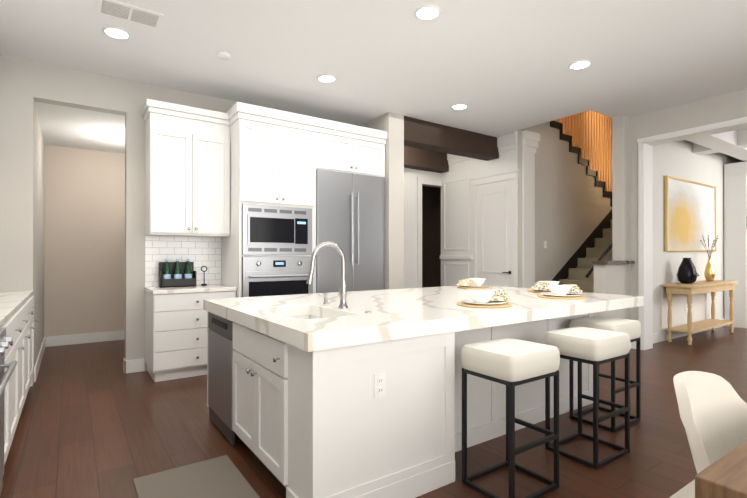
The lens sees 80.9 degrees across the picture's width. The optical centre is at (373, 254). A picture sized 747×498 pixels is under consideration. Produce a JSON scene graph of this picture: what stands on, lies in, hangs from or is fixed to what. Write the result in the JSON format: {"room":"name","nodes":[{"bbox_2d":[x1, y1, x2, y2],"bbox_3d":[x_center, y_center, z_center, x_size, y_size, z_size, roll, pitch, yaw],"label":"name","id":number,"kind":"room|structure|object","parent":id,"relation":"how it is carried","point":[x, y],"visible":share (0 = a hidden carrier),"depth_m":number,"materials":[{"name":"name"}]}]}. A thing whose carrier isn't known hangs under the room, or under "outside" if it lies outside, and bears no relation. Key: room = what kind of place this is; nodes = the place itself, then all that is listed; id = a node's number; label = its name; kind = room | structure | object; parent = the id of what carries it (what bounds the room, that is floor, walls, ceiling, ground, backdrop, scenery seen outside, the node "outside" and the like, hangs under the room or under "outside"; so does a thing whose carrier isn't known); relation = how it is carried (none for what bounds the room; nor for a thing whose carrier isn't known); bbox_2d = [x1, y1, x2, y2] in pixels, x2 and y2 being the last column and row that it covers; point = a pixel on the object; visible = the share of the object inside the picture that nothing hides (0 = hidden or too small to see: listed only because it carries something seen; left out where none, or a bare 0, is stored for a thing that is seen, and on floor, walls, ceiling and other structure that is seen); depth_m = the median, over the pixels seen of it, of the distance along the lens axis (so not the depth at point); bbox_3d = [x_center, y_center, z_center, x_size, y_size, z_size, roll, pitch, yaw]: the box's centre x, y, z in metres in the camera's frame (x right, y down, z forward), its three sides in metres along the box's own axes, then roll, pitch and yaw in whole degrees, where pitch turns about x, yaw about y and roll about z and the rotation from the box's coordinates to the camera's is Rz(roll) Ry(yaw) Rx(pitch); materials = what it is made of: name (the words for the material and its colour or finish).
{"room":"kitchen","nodes":[
{"label":"kitchen","id":0,"kind":"room"},
{"bbox_2d":[34,102,44,365],"bbox_3d":[-4.072,-0.304,5.228,0.150,3.150,2.200,0,0,-35],"label":"wall","id":1,"kind":"structure","parent":0,"point":[39,168],"depth_m":4.81,"materials":[{"name":"beige paint"}]},
{"bbox_2d":[34,337,45,381],"bbox_3d":[-3.953,1.201,5.197,0.015,0.140,2.020,0,0,-35],"label":"baseboard","id":2,"kind":"structure","parent":1,"relation":"attached to","point":[38,362],"depth_m":4.89,"materials":[{"name":"white wood"}]},
{"bbox_2d":[34,101,124,153],"bbox_3d":[-2.409,-1.576,6.289,3.790,0.100,2.050,0,0,-35],"label":"ceiling","id":3,"kind":"structure","parent":0,"point":[65,126],"depth_m":5.29,"materials":[{"name":"white paint"}]},
{"bbox_2d":[44,145,124,336],"bbox_3d":[-3.034,-0.299,7.191,3.790,3.150,0.150,0,0,-35],"label":"wall","id":4,"kind":"structure","parent":0,"point":[84,242],"depth_m":6.31,"materials":[{"name":"paint"}]},
{"bbox_2d":[46,330,124,346],"bbox_3d":[-2.987,1.206,7.119,3.790,0.140,0.015,0,0,-35],"label":"baseboard","id":5,"kind":"structure","parent":4,"relation":"attached to","point":[110,335],"depth_m":6.30,"materials":[{"name":"white wood"}]},
{"bbox_2d":[0,54,235,382],"bbox_3d":[-2.075,-0.304,5.179,4.400,3.150,0.150,0,0,-35],"label":"wall","id":6,"kind":"structure","parent":0,"point":[25,84],"depth_m":4.39,"materials":[{"name":"beige paint"}]},
{"bbox_2d":[123,358,144,371],"bbox_3d":[-1.531,1.202,5.650,2.965,0.140,0.018,0,0,-35],"label":"baseboard","id":7,"kind":"structure","parent":6,"relation":"attached to","point":[134,366],"depth_m":4.72,"materials":[{"name":"white wood"}]},
{"bbox_2d":[142,107,201,236],"bbox_3d":[-2.202,-0.865,4.776,0.471,1.310,0.368,0,0,-35],"label":"upper cabinet","id":8,"kind":"object","parent":6,"relation":"attached to","point":[173,139],"depth_m":4.64,"materials":[{"name":"white wood"}]},
{"bbox_2d":[145,236,220,286],"bbox_3d":[-2.160,0.071,5.015,0.815,0.558,0.020,0,0,-35],"label":"tile backsplash","id":9,"kind":"structure","parent":6,"relation":"attached to","point":[199,252],"depth_m":5.02,"materials":[{"name":"tile"}]},
{"bbox_2d":[198,111,229,238],"bbox_3d":[-1.920,-0.869,4.971,0.472,1.320,0.368,0,0,-35],"label":"upper cabinet","id":10,"kind":"object","parent":6,"relation":"attached to","point":[208,173],"depth_m":4.87,"materials":[{"name":"white wood"}]},
{"bbox_2d":[318,127,357,173],"bbox_3d":[-0.636,-1.278,5.664,0.568,0.500,0.688,0,0,-35],"label":"upper cabinet","id":11,"kind":"object","parent":6,"relation":"attached to","point":[337,150],"depth_m":5.39,"materials":[{"name":"white wood"}]},
{"bbox_2d":[230,111,285,210],"bbox_3d":[-1.383,-1.039,5.076,0.510,0.980,0.570,0,0,-35],"label":"upper cabinet","id":12,"kind":"object","parent":0,"relation":"attached to","point":[257,142],"depth_m":4.84,"materials":[{"name":"white wood"}]},
{"bbox_2d":[242,257,312,296],"bbox_3d":[-1.192,0.371,5.130,0.830,0.695,0.593,0,0,-35],"label":"wall oven","id":13,"kind":"object","parent":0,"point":[268,276],"visible":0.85,"depth_m":4.90,"materials":[{"name":"silver metal"}]},
{"bbox_2d":[286,119,317,210],"bbox_3d":[-1.070,-1.038,5.292,0.510,0.980,0.570,0,0,-35],"label":"upper cabinet","id":14,"kind":"object","parent":0,"relation":"attached to","point":[301,138],"depth_m":5.12,"materials":[{"name":"white wood"}]},
{"bbox_2d":[242,204,311,254],"bbox_3d":[-1.210,-0.274,5.157,0.830,0.546,0.530,0,0,-35],"label":"microwave","id":15,"kind":"object","parent":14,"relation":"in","point":[272,230],"visible":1,"depth_m":4.92,"materials":[{"name":"silver metal"}]},
{"bbox_2d":[0,326,746,497],"bbox_3d":[3.567,1.319,4.485,17.200,0.100,16.200,0,0,-35],"label":"floor","id":16,"kind":"structure","parent":0,"point":[95,421],"depth_m":3.03,"materials":[{"name":"brown wood"}]},
{"bbox_2d":[1,316,12,465],"bbox_3d":[-2.282,0.824,2.196,0.668,0.880,0.574,0,0,-35],"label":"base cabinet","id":17,"kind":"object","parent":16,"relation":"on","point":[8,391],"depth_m":2.51,"materials":[{"name":"white wood"}]},
{"bbox_2d":[0,324,17,494],"bbox_3d":[-1.829,0.752,1.609,0.746,0.980,0.900,0,0,-35],"label":"range","id":18,"kind":"object","parent":16,"relation":"on","point":[5,341],"visible":1,"depth_m":2.06,"materials":[{"name":"silver metal"}]},
{"bbox_2d":[13,308,20,436],"bbox_3d":[-2.553,0.825,2.588,0.668,0.880,0.639,0,0,-35],"label":"base cabinet","id":19,"kind":"object","parent":16,"relation":"on","point":[19,325],"depth_m":2.93,"materials":[{"name":"white wood"}]},
{"bbox_2d":[0,291,32,326],"bbox_3d":[-1.409,0.360,0.927,0.660,0.039,7.598,0,0,-35],"label":"countertop","id":20,"kind":"structure","parent":19,"relation":"on","point":[12,304],"depth_m":3.24,"materials":[{"name":"white stone"}]},
{"bbox_2d":[21,300,28,411],"bbox_3d":[-2.842,0.826,3.007,0.668,0.880,0.639,0,0,-35],"label":"base cabinet","id":21,"kind":"object","parent":16,"relation":"on","point":[25,308],"depth_m":3.37,"materials":[{"name":"white wood"}]},
{"bbox_2d":[28,296,32,386],"bbox_3d":[-3.131,0.827,3.425,0.668,0.880,0.639,0,0,-35],"label":"base cabinet","id":22,"kind":"object","parent":16,"relation":"on","point":[30,299],"depth_m":3.87,"materials":[{"name":"white wood"}]},
{"bbox_2d":[33,296,36,373],"bbox_3d":[-3.402,0.828,3.818,0.668,0.880,0.574,0,0,-35],"label":"base cabinet","id":23,"kind":"object","parent":16,"relation":"on","point":[35,307],"depth_m":4.19,"materials":[{"name":"white wood"}]},
{"bbox_2d":[145,287,237,381],"bbox_3d":[-1.995,0.830,4.775,0.814,0.880,0.598,0,0,-35],"label":"base cabinet","id":24,"kind":"object","parent":16,"relation":"on","point":[176,323],"depth_m":4.45,"materials":[{"name":"white wood"}]},
{"bbox_2d":[145,284,236,293],"bbox_3d":[-1.994,0.370,4.770,0.820,0.039,0.608,0,0,-35],"label":"countertop","id":25,"kind":"structure","parent":24,"relation":"on","point":[190,289],"depth_m":4.56,"materials":[{"name":"white stone"}]},
{"bbox_2d":[159,262,195,287],"bbox_3d":[-2.158,0.214,4.823,0.360,0.270,0.140,0,0,-35],"label":"caddy","id":26,"kind":"object","parent":25,"relation":"on","point":[182,282],"visible":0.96,"depth_m":4.80,"materials":[{"name":"black paint"}]},
{"bbox_2d":[163,259,170,278],"bbox_3d":[-2.246,0.190,4.756,0.077,0.292,0.077,0,0,-35],"label":"bottle","id":27,"kind":"object","parent":26,"relation":"in","point":[166,273],"visible":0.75,"depth_m":4.73,"materials":[{"name":"green glass"}]},
{"bbox_2d":[174,259,181,278],"bbox_3d":[-2.155,0.190,4.819,0.077,0.292,0.077,0,0,-35],"label":"bottle","id":28,"kind":"object","parent":26,"relation":"in","point":[177,273],"visible":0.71,"depth_m":4.79,"materials":[{"name":"green glass"}]},
{"bbox_2d":[185,259,191,277],"bbox_3d":[-2.065,0.191,4.881,0.077,0.292,0.077,0,0,-35],"label":"bottle","id":29,"kind":"object","parent":26,"relation":"in","point":[188,271],"visible":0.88,"depth_m":4.86,"materials":[{"name":"green glass"}]},
{"bbox_2d":[201,266,206,285],"bbox_3d":[-1.928,0.237,4.982,0.072,0.226,0.060,0,0,-35],"label":"bottle opener","id":30,"kind":"object","parent":25,"relation":"on","point":[204,284],"visible":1,"depth_m":4.98,"materials":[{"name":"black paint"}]},
{"bbox_2d":[133,455,259,497],"bbox_3d":[-0.730,1.258,2.015,0.520,0.012,1.420,0,0,-35],"label":"kitchen mat","id":31,"kind":"object","parent":16,"relation":"on","point":[220,477],"visible":0.98,"depth_m":2.41,"materials":[{"name":"beige fabric"}]},
{"bbox_2d":[316,169,384,292],"bbox_3d":[-0.417,0.115,5.724,0.994,2.275,0.697,0,0,-35],"label":"refrigerator","id":32,"kind":"object","parent":16,"relation":"on","point":[350,215],"visible":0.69,"depth_m":5.46,"materials":[{"name":"silver metal"}]},
{"bbox_2d":[207,311,592,497],"bbox_3d":[0.366,0.847,3.453,2.866,0.840,1.762,0,0,-35],"label":"kitchen island","id":33,"kind":"object","parent":16,"relation":"on","point":[378,420],"visible":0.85,"depth_m":2.27,"materials":[{"name":"white wood"}]},
{"bbox_2d":[208,312,234,444],"bbox_3d":[-1.088,0.839,3.108,0.025,0.815,0.595,0,0,-35],"label":"dishwasher","id":34,"kind":"object","parent":33,"relation":"in","point":[220,345],"visible":0.77,"depth_m":3.07,"materials":[{"name":"silver metal"}]},
{"bbox_2d":[203,286,643,351],"bbox_3d":[0.467,0.387,3.530,3.090,0.079,1.830,0,0,-35],"label":"island countertop","id":35,"kind":"structure","parent":33,"relation":"on","point":[398,314],"depth_m":2.77,"materials":[{"name":"stone"}]},
{"bbox_2d":[289,315,319,319],"bbox_3d":[-0.422,0.535,2.697,0.424,0.220,0.694,0,0,-35],"label":"sink basin","id":36,"kind":"object","parent":35,"relation":"in","point":[304,317],"visible":0.1,"depth_m":3.05,"materials":[{"name":"white ceramic"}]},
{"bbox_2d":[306,242,347,307],"bbox_3d":[-0.307,0.130,2.803,0.291,0.430,0.110,0,0,-35],"label":"faucet","id":37,"kind":"object","parent":35,"relation":"on","point":[342,290],"visible":1,"depth_m":2.82,"materials":[{"name":"silver metal"}]},
{"bbox_2d":[319,293,370,312],"bbox_3d":[-0.186,0.309,2.854,0.069,0.071,0.618,0,0,-35],"label":"soap dispenser","id":38,"kind":"object","parent":35,"relation":"on","point":[325,295],"visible":1,"depth_m":3.09,"materials":[{"name":"silver metal"}]},
{"bbox_2d":[457,278,492,288],"bbox_3d":[1.061,0.300,4.640,0.401,0.098,0.371,0,0,-35],"label":"place setting","id":39,"kind":"object","parent":35,"relation":"on","point":[472,283],"visible":1,"depth_m":4.55,"materials":[{"name":"ceramic"}]},
{"bbox_2d":[457,290,511,307],"bbox_3d":[0.772,0.296,3.019,0.401,0.098,0.371,0,0,-35],"label":"place setting","id":40,"kind":"object","parent":35,"relation":"on","point":[490,299],"visible":1,"depth_m":2.95,"materials":[{"name":"ceramic"}]},
{"bbox_2d":[527,281,558,292],"bbox_3d":[1.633,0.299,4.124,0.408,0.098,0.372,0,0,-35],"label":"place setting","id":41,"kind":"object","parent":35,"relation":"on","point":[540,287],"visible":0.73,"depth_m":4.02,"materials":[{"name":"wicker"}]},
{"bbox_2d":[538,284,586,298],"bbox_3d":[1.554,0.298,3.595,0.404,0.098,0.372,0,0,-35],"label":"place setting","id":42,"kind":"object","parent":35,"relation":"on","point":[568,291],"visible":1,"depth_m":3.52,"materials":[{"name":"ceramic"}]},
{"bbox_2d":[461,338,559,497],"bbox_3d":[0.750,0.877,2.406,0.430,0.774,0.370,0,0,-35],"label":"stool","id":43,"kind":"object","parent":16,"relation":"on","point":[510,363],"visible":1,"depth_m":2.32,"materials":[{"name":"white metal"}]},
{"bbox_2d":[559,220,611,315],"bbox_3d":[3.569,-0.448,7.651,3.597,3.450,2.394,0,0,-35],"label":"stair","id":44,"kind":"structure","parent":16,"relation":"on","point":[580,280],"depth_m":7.28,"materials":[{"name":"carpet"}]},
{"bbox_2d":[545,327,629,469],"bbox_3d":[1.381,0.878,2.830,0.430,0.774,0.370,0,0,-35],"label":"stool","id":45,"kind":"object","parent":16,"relation":"on","point":[594,347],"visible":0.92,"depth_m":2.73,"materials":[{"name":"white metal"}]},
{"bbox_2d":[569,316,640,431],"bbox_3d":[1.782,0.880,3.375,0.430,0.774,0.370,0,0,-35],"label":"stool","id":46,"kind":"object","parent":16,"relation":"on","point":[632,328],"visible":0.6,"depth_m":3.32,"materials":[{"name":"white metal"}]},
{"bbox_2d":[669,479,694,497],"bbox_3d":[2.482,1.256,1.262,4.850,0.012,2.730,0,0,-35],"label":"dining rug","id":47,"kind":"object","parent":16,"relation":"on","point":[687,491],"visible":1,"depth_m":2.31,"materials":[{"name":"beige fabric"}]},
{"bbox_2d":[673,371,746,473],"bbox_3d":[1.233,0.829,1.285,0.540,0.834,0.585,0,0,-35],"label":"chair","id":48,"kind":"object","parent":47,"relation":"on","point":[713,410],"visible":0.83,"depth_m":1.49,"materials":[{"name":"fabric"}]},
{"bbox_2d":[695,440,746,497],"bbox_3d":[2.046,0.875,1.260,2.470,0.748,1.060,0,0,-35],"label":"dining table","id":49,"kind":"object","parent":47,"relation":"on","point":[725,476],"visible":1,"depth_m":0.99,"materials":[{"name":"brown wood"}]},
{"bbox_2d":[662,280,737,344],"bbox_3d":[5.088,0.850,6.771,1.800,0.850,0.390,0,0,-35],"label":"console table","id":50,"kind":"object","parent":16,"relation":"on","point":[713,287],"visible":0.98,"depth_m":6.47,"materials":[{"name":"brown wood"}]},
{"bbox_2d":[677,258,696,283],"bbox_3d":[4.644,0.233,6.484,0.250,0.380,0.250,0,0,-35],"label":"vase","id":51,"kind":"object","parent":50,"relation":"on","point":[686,273],"visible":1,"depth_m":6.41,"materials":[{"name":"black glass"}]},
{"bbox_2d":[700,235,717,280],"bbox_3d":[5.394,0.054,7.027,0.386,0.742,0.178,0,0,-35],"label":"vase","id":52,"kind":"object","parent":50,"relation":"on","point":[709,273],"visible":0.98,"depth_m":7.00,"materials":[{"name":"gold metal"}]},
{"bbox_2d":[724,161,746,327],"bbox_3d":[7.558,-0.171,8.521,2.874,2.900,0.338,0,0,-35],"label":"wall","id":53,"kind":"structure","parent":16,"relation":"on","point":[735,221],"depth_m":7.70,"materials":[{"name":"white paint"}]},
{"bbox_2d":[0,0,746,136],"bbox_3d":[3.567,-2.030,4.494,17.200,0.300,16.200,0,0,-35],"label":"ceiling","id":54,"kind":"structure","parent":0,"point":[499,68],"depth_m":4.07,"materials":[{"name":"white paint"}]},
{"bbox_2d":[102,26,130,39],"bbox_3d":[-2.176,-1.877,3.710,0.214,0.010,0.214,0,0,-35],"label":"recessed light","id":55,"kind":"object","parent":54,"relation":"in","point":[116,32],"visible":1,"depth_m":3.70,"materials":[{"name":"white plastic"}]},
{"bbox_2d":[96,0,163,28],"bbox_3d":[-1.888,-1.875,3.398,0.440,0.015,0.240,0,0,-35],"label":"ceiling vent","id":56,"kind":"object","parent":54,"relation":"in","point":[128,12],"visible":1,"depth_m":3.38,"materials":[{"name":"white metal"}]},
{"bbox_2d":[217,51,229,59],"bbox_3d":[-1.406,-1.866,4.108,0.120,0.030,0.120,0,0,-35],"label":"smoke detector","id":57,"kind":"object","parent":54,"relation":"attached to","point":[222,55],"visible":1,"depth_m":4.08,"materials":[{"name":"white plastic"}]},
{"bbox_2d":[317,74,336,82],"bbox_3d":[-0.499,-1.875,4.662,0.214,0.010,0.214,0,0,-35],"label":"recessed light","id":58,"kind":"object","parent":54,"relation":"in","point":[326,78],"visible":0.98,"depth_m":4.66,"materials":[{"name":"white"}]},
{"bbox_2d":[404,146,448,172],"bbox_3d":[0.507,-1.693,7.471,1.950,0.360,0.220,0,0,-35],"label":"beam","id":59,"kind":"structure","parent":54,"relation":"attached to","point":[425,160],"depth_m":7.63,"materials":[{"name":"brown wood"}]},
{"bbox_2d":[414,5,440,20],"bbox_3d":[0.420,-1.878,3.401,0.214,0.010,0.214,0,0,-35],"label":"recessed light","id":60,"kind":"object","parent":54,"relation":"in","point":[427,12],"visible":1,"depth_m":3.39,"materials":[{"name":"white plastic"}]},
{"bbox_2d":[404,116,498,160],"bbox_3d":[1.140,-1.710,6.554,1.950,0.330,0.250,0,0,-35],"label":"beam","id":61,"kind":"structure","parent":54,"relation":"attached to","point":[425,135],"depth_m":6.40,"materials":[{"name":"brown wood"}]},
{"bbox_2d":[451,104,467,109],"bbox_3d":[1.092,-1.873,5.542,0.214,0.010,0.214,0,0,-35],"label":"recessed light","id":62,"kind":"object","parent":54,"relation":"in","point":[459,106],"visible":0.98,"depth_m":5.53,"materials":[{"name":"white plastic"}]},
{"bbox_2d":[568,60,591,69],"bbox_3d":[2.042,-1.876,4.326,0.214,0.010,0.214,0,0,-35],"label":"recessed light","id":63,"kind":"object","parent":54,"relation":"in","point":[579,64],"visible":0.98,"depth_m":4.32,"materials":[{"name":"white plastic"}]},
{"bbox_2d":[686,129,746,160],"bbox_3d":[9.407,-1.766,4.353,7.450,0.230,9.330,0,0,-35],"label":"beam","id":64,"kind":"structure","parent":54,"relation":"attached to","point":[733,143],"depth_m":6.59,"materials":[{"name":"white wood"}]},
{"bbox_2d":[359,112,403,289],"bbox_3d":[-0.077,-0.301,6.378,0.250,3.150,1.350,0,0,-35],"label":"wall","id":65,"kind":"structure","parent":0,"point":[391,124],"depth_m":5.82,"materials":[{"name":"white paint"}]},
{"bbox_2d":[358,135,385,176],"bbox_3d":[-0.278,-1.277,5.912,0.562,0.500,0.688,0,0,-35],"label":"upper cabinet","id":66,"kind":"object","parent":65,"relation":"attached to","point":[371,148],"depth_m":5.68,"materials":[{"name":"white wood"}]},
{"bbox_2d":[404,168,440,288],"bbox_3d":[0.463,-0.298,7.662,2.100,3.150,0.150,0,0,-35],"label":"wall","id":67,"kind":"structure","parent":0,"point":[410,227],"depth_m":7.71,"materials":[{"name":"white paint"}]},
{"bbox_2d":[417,177,441,287],"bbox_3d":[0.971,-0.052,7.998,0.578,2.660,0.175,0,0,-35],"label":"trim","id":68,"kind":"structure","parent":67,"relation":"attached to","point":[427,181],"depth_m":7.80,"materials":[{"name":"white wood"}]},
{"bbox_2d":[422,186,440,287],"bbox_3d":[1.248,-0.294,8.989,0.100,3.150,1.140,0,0,-35],"label":"doorway","id":69,"kind":"structure","parent":0,"point":[431,235],"depth_m":8.97,"materials":[{"name":"black"}]},
{"bbox_2d":[441,148,517,286],"bbox_3d":[1.791,-0.298,7.456,0.150,3.150,1.700,0,0,-35],"label":"wall","id":70,"kind":"structure","parent":0,"point":[455,214],"depth_m":7.70,"materials":[{"name":"white paint"}]},
{"bbox_2d":[440,132,518,287],"bbox_3d":[1.717,-0.298,7.386,0.050,3.150,1.730,0,0,-35],"label":"door frame","id":71,"kind":"structure","parent":70,"relation":"attached to","point":[507,142],"depth_m":7.29,"materials":[{"name":"white wood"}]},
{"bbox_2d":[476,179,512,286],"bbox_3d":[1.929,0.048,7.070,0.056,2.435,0.750,0,0,-35],"label":"hall door","id":72,"kind":"structure","parent":70,"relation":"in","point":[494,234],"depth_m":7.06,"materials":[{"name":"white wood"}]},
{"bbox_2d":[518,121,611,287],"bbox_3d":[3.659,-0.923,7.666,3.460,4.400,0.080,0,0,-35],"label":"wall","id":73,"kind":"structure","parent":0,"point":[573,208],"depth_m":7.17,"materials":[{"name":"beige paint"}]},
{"bbox_2d":[522,130,539,287],"bbox_3d":[2.421,-0.300,6.711,0.340,3.150,0.079,0,0,-35],"label":"trim","id":74,"kind":"structure","parent":73,"relation":"attached to","point":[530,140],"depth_m":6.69,"materials":[{"name":"white wood"}]},
{"bbox_2d":[550,121,611,284],"bbox_3d":[3.562,-0.526,7.587,3.712,3.606,0.110,0,0,-35],"label":"trim","id":75,"kind":"structure","parent":73,"relation":"attached to","point":[580,252],"depth_m":7.57,"materials":[{"name":"black paint"}]},
{"bbox_2d":[553,110,611,191],"bbox_3d":[3.743,-1.892,7.717,3.215,2.441,0.045,0,0,-35],"label":"stair rail slats","id":76,"kind":"object","parent":73,"relation":"on","point":[590,132],"visible":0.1,"depth_m":7.84,"materials":[{"name":"brown wood"}]},
{"bbox_2d":[594,115,630,319],"bbox_3d":[5.586,-0.919,9.046,8.700,4.400,2.700,0,0,-35],"label":"wall","id":77,"kind":"structure","parent":0,"point":[612,279],"depth_m":5.90,"materials":[{"name":"white paint"}]},
{"bbox_2d":[585,243,611,277],"bbox_3d":[3.881,-0.582,6.446,2.682,1.763,0.068,0,0,-35],"label":"handrail","id":78,"kind":"object","parent":77,"relation":"attached to","point":[590,271],"depth_m":5.88,"materials":[{"name":"black metal"}]},
{"bbox_2d":[592,261,634,263],"bbox_3d":[3.179,0.100,5.790,0.680,0.044,0.213,0,0,-35],"label":"cap rail","id":79,"kind":"object","parent":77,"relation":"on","point":[613,262],"visible":0.98,"depth_m":5.65,"materials":[{"name":"brown wood"}]},
{"bbox_2d":[631,89,746,320],"bbox_3d":[6.263,-0.311,2.189,0.220,3.150,9.350,0,0,-35],"label":"wall","id":80,"kind":"structure","parent":0,"point":[723,107],"depth_m":5.60,"materials":[{"name":"white paint"}]},
{"bbox_2d":[637,117,746,349],"bbox_3d":[5.377,-0.148,3.466,0.265,2.830,6.060,0,0,-35],"label":"door frame","id":81,"kind":"structure","parent":80,"relation":"attached to","point":[645,222],"depth_m":5.85,"materials":[{"name":"white wood"}]},
{"bbox_2d":[653,140,743,333],"bbox_3d":[6.757,-0.296,8.203,7.430,3.150,0.014,0,0,-35],"label":"wall","id":82,"kind":"structure","parent":0,"point":[679,159],"depth_m":6.87,"materials":[{"name":"white paint"}]},
{"bbox_2d":[653,318,723,343],"bbox_3d":[6.757,1.209,8.181,7.450,0.140,0.015,0,0,-35],"label":"baseboard","id":83,"kind":"structure","parent":82,"relation":"attached to","point":[660,336],"depth_m":6.50,"materials":[{"name":"white wood"}]},
{"bbox_2d":[664,175,715,251],"bbox_3d":[5.121,-0.614,7.035,1.910,1.120,0.045,0,0,-35],"label":"picture","id":84,"kind":"object","parent":82,"relation":"attached to","point":[689,214],"visible":0.98,"depth_m":6.94,"materials":[{"name":"paper"}]}
]}

